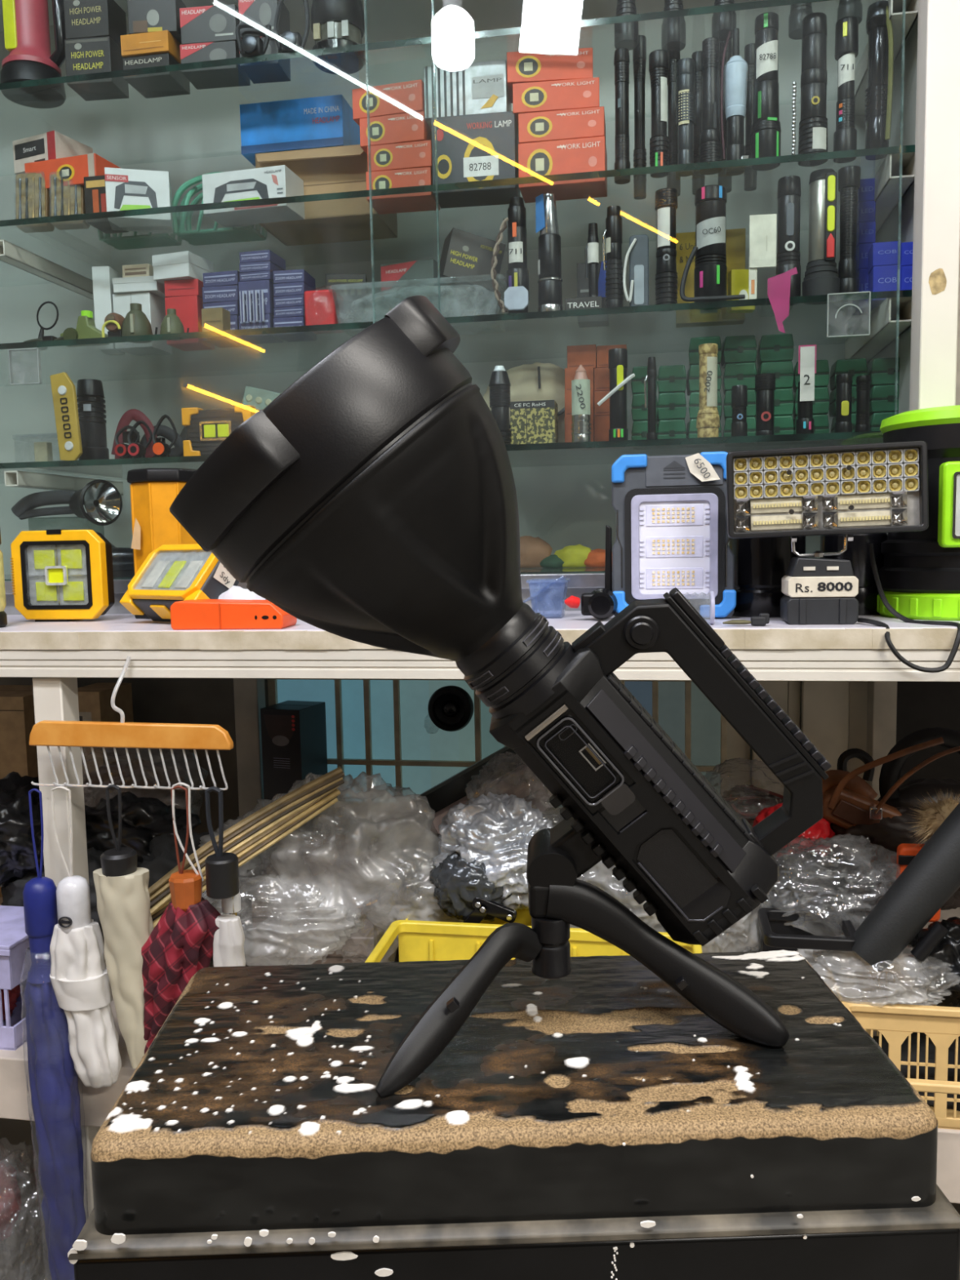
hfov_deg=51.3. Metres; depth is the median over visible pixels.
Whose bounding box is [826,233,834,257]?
switch
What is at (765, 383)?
flashlight
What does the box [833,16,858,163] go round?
flashlight
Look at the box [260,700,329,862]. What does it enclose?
speaker box
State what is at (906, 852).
pouch
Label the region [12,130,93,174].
gift box
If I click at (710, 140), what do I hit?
flashlight
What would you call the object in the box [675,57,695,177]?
flashlight
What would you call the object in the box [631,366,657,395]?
hard case
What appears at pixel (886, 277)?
box
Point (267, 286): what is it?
box
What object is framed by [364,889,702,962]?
crate
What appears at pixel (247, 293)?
box
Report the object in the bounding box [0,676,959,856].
wall
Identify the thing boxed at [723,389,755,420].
hard case
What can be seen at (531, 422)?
box
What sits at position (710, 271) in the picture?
flashlight
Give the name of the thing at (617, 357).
flashlight
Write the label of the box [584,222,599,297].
flashlight
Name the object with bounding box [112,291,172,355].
box
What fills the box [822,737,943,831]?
pouch
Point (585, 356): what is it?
box
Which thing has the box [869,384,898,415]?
hard case
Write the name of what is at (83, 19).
box
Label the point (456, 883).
plastic bag
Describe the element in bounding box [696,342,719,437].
flashlight
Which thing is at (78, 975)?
umbrella
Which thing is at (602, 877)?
goods
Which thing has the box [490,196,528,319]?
flashlight
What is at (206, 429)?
work light
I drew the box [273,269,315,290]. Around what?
box
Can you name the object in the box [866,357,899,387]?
hard case
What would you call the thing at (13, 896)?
sack
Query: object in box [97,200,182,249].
basket
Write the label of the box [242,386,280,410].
card
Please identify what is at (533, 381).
shoulder bag
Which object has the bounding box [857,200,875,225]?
box
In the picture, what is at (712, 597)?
clear cup
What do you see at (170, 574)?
work light
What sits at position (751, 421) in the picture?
hard case
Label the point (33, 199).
tool
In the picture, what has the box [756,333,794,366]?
hard case
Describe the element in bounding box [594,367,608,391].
box
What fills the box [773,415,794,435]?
hard case
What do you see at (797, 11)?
flashlight
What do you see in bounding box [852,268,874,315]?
box
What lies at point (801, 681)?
wall
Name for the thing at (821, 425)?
hard case
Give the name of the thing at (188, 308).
box
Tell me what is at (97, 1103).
shelf
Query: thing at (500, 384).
flashlight
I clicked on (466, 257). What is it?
box
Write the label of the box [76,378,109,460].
flashlight
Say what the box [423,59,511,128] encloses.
box
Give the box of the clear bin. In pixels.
[328,273,506,335]
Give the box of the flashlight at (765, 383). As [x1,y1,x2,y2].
[755,373,775,435]
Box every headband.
[111,408,156,458]
[139,424,183,457]
[178,426,186,456]
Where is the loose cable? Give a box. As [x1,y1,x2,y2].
[857,543,959,672]
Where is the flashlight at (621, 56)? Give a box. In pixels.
[613,48,630,184]
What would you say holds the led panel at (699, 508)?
on the light at (671, 511)
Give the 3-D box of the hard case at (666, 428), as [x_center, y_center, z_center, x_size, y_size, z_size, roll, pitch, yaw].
[0.297,-0.320,1.555,0.044,0.040,0.051,0,6,6]
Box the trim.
[907,787,959,846]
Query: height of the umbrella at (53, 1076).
0.747 m
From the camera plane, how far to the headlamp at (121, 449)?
1.60 m
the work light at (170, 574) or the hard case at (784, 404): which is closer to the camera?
the work light at (170, 574)
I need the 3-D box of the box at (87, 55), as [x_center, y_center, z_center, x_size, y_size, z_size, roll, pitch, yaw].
[-0.601,-0.896,1.570,0.073,0.066,0.061,-1,6,6]
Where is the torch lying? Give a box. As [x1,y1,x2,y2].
[111,543,134,577]
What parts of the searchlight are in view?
leg, hinge rod, mount knob, port panel, mount plate, rail, leg, panel, handle, rail, foot plate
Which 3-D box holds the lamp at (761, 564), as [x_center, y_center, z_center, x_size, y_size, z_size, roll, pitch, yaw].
[0.368,-0.119,1.283,0.098,0.174,0.098,0,6,10]
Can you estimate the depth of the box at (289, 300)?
1.55 m
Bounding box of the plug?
[722,613,768,625]
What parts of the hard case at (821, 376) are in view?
lid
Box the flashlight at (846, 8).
[836,0,862,24]
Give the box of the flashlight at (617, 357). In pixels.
[597,347,635,440]
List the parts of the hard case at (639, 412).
lid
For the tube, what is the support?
on the clear bag at (868, 997)
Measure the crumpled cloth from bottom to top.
0.052 m
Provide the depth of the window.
1.99 m
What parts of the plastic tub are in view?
lid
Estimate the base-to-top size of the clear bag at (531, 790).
0.177 m
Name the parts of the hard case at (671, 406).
lid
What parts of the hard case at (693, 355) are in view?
lid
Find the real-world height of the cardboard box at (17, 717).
0.392 m
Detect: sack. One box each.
[0,770,44,888]
[0,1135,51,1279]
[2,844,104,944]
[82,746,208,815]
[84,792,199,863]
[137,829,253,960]
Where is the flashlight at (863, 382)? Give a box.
[854,375,871,431]
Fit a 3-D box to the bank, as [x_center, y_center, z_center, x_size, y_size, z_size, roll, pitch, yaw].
[-0.306,-0.033,1.247,0.143,0.035,0.060,0,6,7]
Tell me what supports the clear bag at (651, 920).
in the crate at (418, 940)
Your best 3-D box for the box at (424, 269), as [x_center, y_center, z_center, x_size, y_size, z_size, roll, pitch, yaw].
[-0.104,-0.559,1.571,0.088,0.056,0.051,1,6,20]
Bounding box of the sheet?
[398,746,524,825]
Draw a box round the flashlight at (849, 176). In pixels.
[837,165,861,302]
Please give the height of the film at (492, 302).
0.066 m
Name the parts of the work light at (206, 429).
led panel, lamp frame, led panel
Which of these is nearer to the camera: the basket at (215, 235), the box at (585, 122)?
the box at (585, 122)
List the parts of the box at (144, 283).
lid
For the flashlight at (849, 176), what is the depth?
1.38 m
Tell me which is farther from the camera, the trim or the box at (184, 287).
the box at (184, 287)
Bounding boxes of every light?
[9,528,115,622]
[120,543,239,622]
[181,404,255,456]
[604,451,736,618]
[622,234,648,312]
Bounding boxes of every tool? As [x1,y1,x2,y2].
[15,173,54,232]
[50,173,89,230]
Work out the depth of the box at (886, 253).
1.40 m
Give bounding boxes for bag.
[202,873,363,965]
[231,772,451,960]
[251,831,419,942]
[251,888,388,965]
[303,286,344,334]
[412,763,553,871]
[429,850,508,921]
[460,751,563,820]
[484,363,564,444]
[569,875,657,928]
[702,900,773,952]
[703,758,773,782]
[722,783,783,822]
[760,832,897,935]
[795,934,958,1006]
[825,803,959,910]
[902,916,959,1007]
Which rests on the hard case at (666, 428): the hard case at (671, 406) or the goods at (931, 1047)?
the hard case at (671, 406)
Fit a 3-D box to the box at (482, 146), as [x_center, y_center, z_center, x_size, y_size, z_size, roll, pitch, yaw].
[-0.005,-0.718,1.499,0.124,0.108,0.071,0,6,8]
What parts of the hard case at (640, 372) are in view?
lid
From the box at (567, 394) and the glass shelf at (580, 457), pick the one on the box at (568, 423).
the box at (567, 394)
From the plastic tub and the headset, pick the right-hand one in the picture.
the headset
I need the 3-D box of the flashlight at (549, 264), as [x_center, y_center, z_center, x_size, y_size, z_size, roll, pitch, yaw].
[0.101,-0.559,1.455,0.037,0.170,0.036,0,6,10]
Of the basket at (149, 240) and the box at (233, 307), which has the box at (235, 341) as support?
the box at (233, 307)
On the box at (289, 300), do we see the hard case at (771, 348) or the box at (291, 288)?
the box at (291, 288)
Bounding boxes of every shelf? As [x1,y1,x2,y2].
[0,437,883,484]
[0,888,959,1203]
[4,567,604,579]
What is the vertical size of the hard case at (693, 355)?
0.040 m
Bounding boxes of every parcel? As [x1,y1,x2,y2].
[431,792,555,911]
[752,801,835,861]
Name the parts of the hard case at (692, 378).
lid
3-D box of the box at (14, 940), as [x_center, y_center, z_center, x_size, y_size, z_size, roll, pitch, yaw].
[-0.671,0.469,1.401,0.131,0.146,0.138,0,6,10]
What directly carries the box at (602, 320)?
on the display case at (563, 490)
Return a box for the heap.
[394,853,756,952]
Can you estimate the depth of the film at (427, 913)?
1.39 m
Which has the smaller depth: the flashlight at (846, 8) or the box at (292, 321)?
the flashlight at (846, 8)
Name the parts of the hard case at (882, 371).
lid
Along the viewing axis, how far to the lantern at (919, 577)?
1.16 m
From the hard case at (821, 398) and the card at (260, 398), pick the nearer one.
the hard case at (821, 398)
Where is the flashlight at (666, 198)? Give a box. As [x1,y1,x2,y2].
[654,187,677,311]
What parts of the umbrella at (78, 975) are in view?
cord, cord, handle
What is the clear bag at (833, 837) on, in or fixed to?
on the crate at (895, 1022)
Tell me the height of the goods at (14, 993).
0.097 m
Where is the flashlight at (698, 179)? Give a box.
[691,50,705,195]
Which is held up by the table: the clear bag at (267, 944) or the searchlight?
the searchlight
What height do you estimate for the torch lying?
0.057 m
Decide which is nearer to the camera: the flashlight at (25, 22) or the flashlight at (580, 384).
the flashlight at (580, 384)
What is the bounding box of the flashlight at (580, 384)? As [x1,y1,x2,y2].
[571,364,591,442]
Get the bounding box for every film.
[199,817,277,876]
[343,283,504,328]
[359,851,463,939]
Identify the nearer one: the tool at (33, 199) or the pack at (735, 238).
the pack at (735, 238)
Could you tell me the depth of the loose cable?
1.09 m
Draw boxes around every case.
[0,0,959,614]
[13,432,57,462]
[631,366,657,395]
[631,393,657,422]
[631,420,657,439]
[657,364,686,394]
[657,391,686,422]
[657,419,686,439]
[685,363,721,395]
[685,418,721,438]
[688,336,721,366]
[688,391,721,420]
[720,334,756,368]
[722,362,756,394]
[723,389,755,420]
[723,416,755,436]
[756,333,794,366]
[756,360,794,388]
[773,388,794,416]
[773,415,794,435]
[792,360,829,391]
[792,386,829,417]
[793,413,829,434]
[828,386,856,417]
[829,358,867,391]
[831,413,856,432]
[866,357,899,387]
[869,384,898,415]
[869,411,898,431]
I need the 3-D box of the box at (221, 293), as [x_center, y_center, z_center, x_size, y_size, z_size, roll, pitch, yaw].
[-0.406,-0.550,1.610,0.060,0.025,0.061,0,6,9]
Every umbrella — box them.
[20,788,88,1279]
[49,786,121,1088]
[93,784,153,1068]
[141,782,220,1053]
[204,786,245,966]
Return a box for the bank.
[170,599,297,630]
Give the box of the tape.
[767,266,797,333]
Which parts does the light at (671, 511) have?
handle, silver trim, len panel, panel, silver trim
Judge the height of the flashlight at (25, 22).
0.182 m
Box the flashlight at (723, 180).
[717,38,732,192]
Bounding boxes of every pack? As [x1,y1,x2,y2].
[675,228,745,328]
[728,269,755,313]
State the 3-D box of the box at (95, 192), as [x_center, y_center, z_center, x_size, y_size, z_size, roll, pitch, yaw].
[-0.599,-0.698,1.603,0.040,0.070,0.060,0,6,10]
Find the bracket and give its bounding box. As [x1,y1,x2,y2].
[462,903,488,923]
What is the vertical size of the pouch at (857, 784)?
0.119 m
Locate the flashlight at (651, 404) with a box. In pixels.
[644,356,657,439]
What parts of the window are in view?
pane, pane, pane, pane, pane, pane, pane, pane, pane, pane, pane, pane, pane, pane, pane, pane, pane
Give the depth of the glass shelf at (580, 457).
1.56 m
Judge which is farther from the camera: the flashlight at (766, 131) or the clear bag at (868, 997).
the flashlight at (766, 131)
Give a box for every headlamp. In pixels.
[102,312,124,337]
[115,425,140,458]
[121,302,157,343]
[127,420,152,457]
[151,413,177,457]
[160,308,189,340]
[235,22,271,57]
[273,0,310,53]
[564,587,617,619]
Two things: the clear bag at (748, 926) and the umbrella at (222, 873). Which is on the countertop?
the clear bag at (748, 926)
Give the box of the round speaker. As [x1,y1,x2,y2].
[427,685,473,731]
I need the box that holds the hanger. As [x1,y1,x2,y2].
[29,656,233,790]
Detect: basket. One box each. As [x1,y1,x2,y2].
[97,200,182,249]
[171,171,266,245]
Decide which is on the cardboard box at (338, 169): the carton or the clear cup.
the carton
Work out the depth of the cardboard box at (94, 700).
1.93 m
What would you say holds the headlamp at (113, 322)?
on the display case at (563, 490)
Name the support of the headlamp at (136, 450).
on the display case at (563, 490)
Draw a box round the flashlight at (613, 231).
[602,204,623,314]
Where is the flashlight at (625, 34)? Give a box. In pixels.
[613,0,638,50]
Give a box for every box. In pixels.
[0,684,39,897]
[0,905,31,1050]
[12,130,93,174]
[24,152,119,191]
[63,0,126,48]
[64,35,128,101]
[77,682,135,804]
[83,175,128,234]
[91,266,124,355]
[104,167,173,233]
[112,275,164,299]
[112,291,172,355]
[120,30,181,63]
[122,53,190,98]
[122,263,153,277]
[127,0,186,44]
[151,251,213,284]
[164,279,203,297]
[164,295,214,351]
[179,4,239,44]
[179,40,249,89]
[201,164,304,227]
[201,307,231,340]
[202,270,240,287]
[202,284,239,303]
[202,301,239,315]
[203,315,253,347]
[238,0,289,38]
[238,280,274,316]
[238,313,284,343]
[239,35,290,84]
[239,249,285,270]
[239,261,281,272]
[239,271,273,282]
[239,291,245,323]
[245,290,252,322]
[252,290,257,322]
[254,144,397,245]
[258,289,264,321]
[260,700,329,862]
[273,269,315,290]
[273,281,315,297]
[273,294,304,307]
[273,306,305,318]
[273,316,316,342]
[325,274,368,309]
[351,79,424,126]
[359,111,431,154]
[365,167,439,214]
[367,140,431,172]
[380,258,445,307]
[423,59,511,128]
[431,111,519,208]
[436,227,506,300]
[506,47,592,103]
[510,400,558,444]
[512,77,599,126]
[518,106,605,143]
[518,136,607,203]
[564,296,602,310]
[564,367,594,391]
[564,391,594,416]
[564,415,594,442]
[567,344,596,368]
[577,261,608,327]
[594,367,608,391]
[594,391,609,416]
[594,415,609,441]
[596,344,627,371]
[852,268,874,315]
[855,243,872,271]
[856,221,875,248]
[857,177,875,204]
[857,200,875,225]
[867,240,901,274]
[867,264,901,307]
[900,241,913,266]
[901,265,912,290]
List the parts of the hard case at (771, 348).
lid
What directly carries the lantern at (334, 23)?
on the display case at (563, 490)
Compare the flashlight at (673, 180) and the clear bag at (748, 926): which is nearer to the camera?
the clear bag at (748, 926)
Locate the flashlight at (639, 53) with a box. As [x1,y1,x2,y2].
[632,35,646,199]
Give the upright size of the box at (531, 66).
0.042 m
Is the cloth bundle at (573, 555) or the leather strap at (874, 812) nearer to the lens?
the leather strap at (874, 812)
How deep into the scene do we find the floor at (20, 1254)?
1.65 m
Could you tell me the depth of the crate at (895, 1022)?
1.12 m
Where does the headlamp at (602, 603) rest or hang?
on the countertop
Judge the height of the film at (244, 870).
0.081 m
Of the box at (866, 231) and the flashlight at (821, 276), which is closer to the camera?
the flashlight at (821, 276)
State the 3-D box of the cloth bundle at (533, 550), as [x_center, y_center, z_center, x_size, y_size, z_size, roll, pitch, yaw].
[0.085,-0.150,1.697,0.078,0.055,0.048,0,6,10]
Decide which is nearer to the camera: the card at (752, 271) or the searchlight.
the searchlight
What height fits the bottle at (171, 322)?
0.044 m
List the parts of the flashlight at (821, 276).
strip frame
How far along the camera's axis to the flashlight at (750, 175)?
1.47 m
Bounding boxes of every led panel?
[645,503,703,526]
[645,535,702,557]
[645,567,702,589]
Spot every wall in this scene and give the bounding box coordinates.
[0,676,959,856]
[750,680,801,826]
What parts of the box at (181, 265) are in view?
lid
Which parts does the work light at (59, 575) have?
led panel, led panel, led panel, led panel, led panel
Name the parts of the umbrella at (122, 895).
cord, knob, cord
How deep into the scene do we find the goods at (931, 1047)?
1.19 m
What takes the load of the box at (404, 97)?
on the box at (409, 126)
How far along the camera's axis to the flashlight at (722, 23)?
1.42 m
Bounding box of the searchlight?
[168,294,831,1097]
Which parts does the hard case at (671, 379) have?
lid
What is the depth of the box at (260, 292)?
1.55 m
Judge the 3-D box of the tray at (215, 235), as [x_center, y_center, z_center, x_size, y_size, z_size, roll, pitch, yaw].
[-0.432,-0.675,1.671,0.133,0.006,0.065,0,6,10]
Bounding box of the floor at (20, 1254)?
[0,1118,959,1279]
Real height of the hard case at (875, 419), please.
0.039 m
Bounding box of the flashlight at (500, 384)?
[488,365,511,444]
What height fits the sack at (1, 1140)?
0.275 m
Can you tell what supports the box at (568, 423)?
on the display case at (563, 490)
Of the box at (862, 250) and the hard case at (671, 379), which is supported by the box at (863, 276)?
the box at (862, 250)
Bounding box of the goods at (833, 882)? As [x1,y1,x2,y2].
[764,849,886,937]
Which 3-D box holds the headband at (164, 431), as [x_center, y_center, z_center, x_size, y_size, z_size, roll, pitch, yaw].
[-0.526,-0.323,1.644,0.088,0.062,0.022,0,6,10]
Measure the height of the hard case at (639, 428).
0.040 m
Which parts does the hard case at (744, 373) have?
lid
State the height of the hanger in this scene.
0.159 m
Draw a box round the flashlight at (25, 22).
[0,0,66,108]
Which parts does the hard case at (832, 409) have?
lid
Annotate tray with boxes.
[101,233,181,249]
[176,226,266,245]
[756,902,855,991]
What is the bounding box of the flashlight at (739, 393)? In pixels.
[730,385,747,436]
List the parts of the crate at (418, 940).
hinge bracket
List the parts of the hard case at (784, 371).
lid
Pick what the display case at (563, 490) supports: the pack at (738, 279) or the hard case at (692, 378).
the pack at (738, 279)
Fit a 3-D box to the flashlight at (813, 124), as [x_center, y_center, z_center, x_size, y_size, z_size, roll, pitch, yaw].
[0.456,-0.755,1.374,0.045,0.188,0.040,2,6,30]
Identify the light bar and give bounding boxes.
[725,440,928,624]
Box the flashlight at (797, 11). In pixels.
[788,2,813,39]
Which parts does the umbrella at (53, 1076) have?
cord, handle, cord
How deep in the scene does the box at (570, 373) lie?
1.51 m
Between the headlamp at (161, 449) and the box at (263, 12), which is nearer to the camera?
the box at (263, 12)
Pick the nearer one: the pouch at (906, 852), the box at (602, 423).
the pouch at (906, 852)
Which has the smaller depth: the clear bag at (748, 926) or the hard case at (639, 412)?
the clear bag at (748, 926)
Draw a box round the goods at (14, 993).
[0,983,21,1021]
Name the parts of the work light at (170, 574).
led panel, led panel, frame, led panel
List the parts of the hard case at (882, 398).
lid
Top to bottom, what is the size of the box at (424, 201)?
0.040 m
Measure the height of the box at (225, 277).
0.022 m
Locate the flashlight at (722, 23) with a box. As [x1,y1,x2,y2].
[711,0,736,40]
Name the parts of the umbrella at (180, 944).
cord, cord, cord, cord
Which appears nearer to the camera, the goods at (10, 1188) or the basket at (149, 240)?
the goods at (10, 1188)
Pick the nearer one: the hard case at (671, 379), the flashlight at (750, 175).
the flashlight at (750, 175)
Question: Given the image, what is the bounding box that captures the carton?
[240,94,359,166]
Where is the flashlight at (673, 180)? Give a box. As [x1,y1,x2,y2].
[666,50,680,196]
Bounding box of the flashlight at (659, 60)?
[648,48,669,177]
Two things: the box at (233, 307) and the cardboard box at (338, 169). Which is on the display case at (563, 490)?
the cardboard box at (338, 169)
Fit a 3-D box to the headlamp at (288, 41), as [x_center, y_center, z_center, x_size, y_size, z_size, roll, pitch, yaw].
[-0.278,-0.909,1.460,0.056,0.100,0.032,0,6,10]
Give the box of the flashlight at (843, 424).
[834,373,852,432]
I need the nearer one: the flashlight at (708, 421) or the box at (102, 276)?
the flashlight at (708, 421)
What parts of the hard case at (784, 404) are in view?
lid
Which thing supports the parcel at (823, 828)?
on the countertop
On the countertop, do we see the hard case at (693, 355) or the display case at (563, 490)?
the display case at (563, 490)
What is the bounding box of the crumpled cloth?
[216,584,264,599]
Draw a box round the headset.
[836,748,875,781]
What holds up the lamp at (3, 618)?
on the countertop
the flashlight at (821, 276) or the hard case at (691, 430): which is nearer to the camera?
the flashlight at (821, 276)
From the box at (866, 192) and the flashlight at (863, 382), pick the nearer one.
the flashlight at (863, 382)
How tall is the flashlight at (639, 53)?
0.229 m
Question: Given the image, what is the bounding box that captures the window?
[264,678,731,813]
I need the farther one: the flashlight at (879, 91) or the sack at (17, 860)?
the sack at (17, 860)
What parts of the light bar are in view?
frame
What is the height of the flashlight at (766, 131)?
0.196 m
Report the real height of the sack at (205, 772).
0.174 m
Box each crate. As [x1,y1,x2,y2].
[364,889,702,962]
[825,951,959,1129]
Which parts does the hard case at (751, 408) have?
lid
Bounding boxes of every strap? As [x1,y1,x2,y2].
[23,335,63,342]
[868,746,959,819]
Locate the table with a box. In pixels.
[67,950,959,1279]
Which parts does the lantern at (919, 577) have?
lamp panel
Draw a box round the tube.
[851,802,959,972]
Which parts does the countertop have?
post, post, rail, post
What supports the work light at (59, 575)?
on the countertop
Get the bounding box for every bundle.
[83,758,191,811]
[147,767,344,928]
[520,535,552,568]
[541,554,563,568]
[553,544,591,567]
[584,549,604,567]
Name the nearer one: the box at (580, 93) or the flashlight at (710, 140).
the flashlight at (710, 140)
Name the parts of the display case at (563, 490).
bracket, roof panel, panel, post, panel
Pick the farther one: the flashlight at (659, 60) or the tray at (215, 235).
the tray at (215, 235)
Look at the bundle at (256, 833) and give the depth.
1.37 m
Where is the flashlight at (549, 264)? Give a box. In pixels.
[535,193,562,318]
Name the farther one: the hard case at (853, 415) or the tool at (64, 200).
the tool at (64, 200)
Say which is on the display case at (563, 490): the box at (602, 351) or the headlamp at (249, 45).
the headlamp at (249, 45)
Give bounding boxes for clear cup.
[684,591,715,624]
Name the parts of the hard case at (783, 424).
lid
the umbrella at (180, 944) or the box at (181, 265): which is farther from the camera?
the box at (181, 265)
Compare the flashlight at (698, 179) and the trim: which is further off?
the flashlight at (698, 179)
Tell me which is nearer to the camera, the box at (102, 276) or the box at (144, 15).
the box at (144, 15)
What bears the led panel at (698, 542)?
on the light at (671, 511)
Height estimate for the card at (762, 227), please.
0.072 m
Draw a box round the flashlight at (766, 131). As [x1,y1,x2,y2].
[751,12,781,170]
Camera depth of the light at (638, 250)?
1.44 m
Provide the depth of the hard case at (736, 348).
1.50 m
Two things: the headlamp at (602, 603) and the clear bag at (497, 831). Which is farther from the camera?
the clear bag at (497, 831)
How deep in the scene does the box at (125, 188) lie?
1.56 m
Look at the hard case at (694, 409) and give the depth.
1.52 m
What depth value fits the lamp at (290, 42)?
1.45 m
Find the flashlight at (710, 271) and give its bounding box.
[680,184,745,310]
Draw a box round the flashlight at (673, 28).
[661,0,685,52]
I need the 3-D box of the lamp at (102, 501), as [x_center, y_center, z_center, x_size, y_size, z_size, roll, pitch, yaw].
[-0.683,-0.185,1.679,0.185,0.159,0.102,2,6,26]
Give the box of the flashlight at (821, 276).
[802,168,839,304]
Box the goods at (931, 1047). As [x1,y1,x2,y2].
[874,1031,959,1110]
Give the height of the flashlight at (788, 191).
0.169 m
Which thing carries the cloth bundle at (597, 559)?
on the display case at (563, 490)
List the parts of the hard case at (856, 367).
lid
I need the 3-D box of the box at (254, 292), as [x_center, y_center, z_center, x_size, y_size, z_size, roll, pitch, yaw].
[-0.349,-0.518,1.552,0.007,0.048,0.004,0,6,10]
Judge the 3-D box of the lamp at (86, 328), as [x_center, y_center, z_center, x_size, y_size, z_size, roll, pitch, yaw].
[-0.633,-0.499,1.600,0.076,0.051,0.028,0,6,10]
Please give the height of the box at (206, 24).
0.052 m
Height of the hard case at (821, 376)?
0.039 m
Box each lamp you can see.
[0,529,7,627]
[11,479,122,533]
[60,310,110,346]
[240,35,263,57]
[280,31,302,53]
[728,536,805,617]
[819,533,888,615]
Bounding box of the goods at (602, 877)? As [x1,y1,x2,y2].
[579,860,666,932]
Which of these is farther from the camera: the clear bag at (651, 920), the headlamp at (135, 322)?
the headlamp at (135, 322)
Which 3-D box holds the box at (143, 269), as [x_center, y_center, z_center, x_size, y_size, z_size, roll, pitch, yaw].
[-0.558,-0.603,1.657,0.047,0.024,0.050,0,6,10]
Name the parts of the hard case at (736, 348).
lid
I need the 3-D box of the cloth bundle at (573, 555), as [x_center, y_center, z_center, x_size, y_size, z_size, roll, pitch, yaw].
[0.159,-0.141,1.686,0.072,0.038,0.046,0,6,10]
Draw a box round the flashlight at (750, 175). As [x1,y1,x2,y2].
[743,43,757,191]
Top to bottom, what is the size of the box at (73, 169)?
0.044 m
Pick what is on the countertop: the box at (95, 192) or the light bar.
the light bar
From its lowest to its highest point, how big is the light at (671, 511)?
0.205 m
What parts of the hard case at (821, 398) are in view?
lid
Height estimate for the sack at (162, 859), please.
0.204 m
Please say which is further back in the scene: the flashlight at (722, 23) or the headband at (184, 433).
the headband at (184, 433)
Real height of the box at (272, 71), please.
0.040 m
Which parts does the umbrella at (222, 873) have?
cord, cord, handle, rod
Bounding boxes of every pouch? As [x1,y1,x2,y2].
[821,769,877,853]
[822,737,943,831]
[896,843,940,922]
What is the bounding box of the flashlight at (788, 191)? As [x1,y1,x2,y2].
[775,175,800,306]
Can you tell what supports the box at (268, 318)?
on the display case at (563, 490)
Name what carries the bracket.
in the crate at (418, 940)
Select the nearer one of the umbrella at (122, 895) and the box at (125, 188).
the umbrella at (122, 895)
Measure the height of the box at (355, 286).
0.044 m
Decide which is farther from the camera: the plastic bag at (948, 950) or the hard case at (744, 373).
the hard case at (744, 373)
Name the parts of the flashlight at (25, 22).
handle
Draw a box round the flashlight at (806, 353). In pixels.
[795,344,816,434]
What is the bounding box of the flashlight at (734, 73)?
[720,27,748,175]
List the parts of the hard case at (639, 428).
lid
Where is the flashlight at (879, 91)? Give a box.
[864,0,893,159]
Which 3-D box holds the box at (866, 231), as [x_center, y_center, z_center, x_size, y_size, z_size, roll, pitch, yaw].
[0.561,-0.589,1.462,0.023,0.030,0.051,0,6,10]
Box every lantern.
[126,467,197,618]
[311,0,365,75]
[876,404,959,621]
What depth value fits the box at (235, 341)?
1.60 m
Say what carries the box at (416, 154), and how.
on the box at (424, 201)
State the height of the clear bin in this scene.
0.065 m
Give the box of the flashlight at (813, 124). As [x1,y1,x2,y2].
[791,12,827,166]
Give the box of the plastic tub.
[523,574,570,618]
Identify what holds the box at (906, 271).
on the display case at (563, 490)
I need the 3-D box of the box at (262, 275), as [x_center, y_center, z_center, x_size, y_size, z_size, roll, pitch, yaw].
[-0.344,-0.568,1.582,0.051,0.013,0.061,0,6,13]
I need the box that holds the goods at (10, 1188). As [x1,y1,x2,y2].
[0,1157,22,1239]
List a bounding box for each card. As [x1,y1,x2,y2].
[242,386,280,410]
[748,257,756,299]
[749,213,776,268]
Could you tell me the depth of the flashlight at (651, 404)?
1.45 m
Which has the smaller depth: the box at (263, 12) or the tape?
the tape
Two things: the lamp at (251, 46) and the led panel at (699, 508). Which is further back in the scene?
the lamp at (251, 46)
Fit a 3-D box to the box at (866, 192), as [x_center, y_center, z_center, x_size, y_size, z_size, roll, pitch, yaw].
[0.559,-0.648,1.456,0.023,0.031,0.051,0,6,10]
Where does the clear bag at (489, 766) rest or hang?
on the clear bag at (531, 790)
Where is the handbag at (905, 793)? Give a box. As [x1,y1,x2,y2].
[876,727,959,808]
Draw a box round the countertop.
[0,610,959,1222]
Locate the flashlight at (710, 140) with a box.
[698,37,721,174]
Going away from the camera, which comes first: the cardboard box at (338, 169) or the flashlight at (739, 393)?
the flashlight at (739, 393)
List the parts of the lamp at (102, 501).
handle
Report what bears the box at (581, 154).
on the display case at (563, 490)
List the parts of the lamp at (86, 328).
knob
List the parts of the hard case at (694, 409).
lid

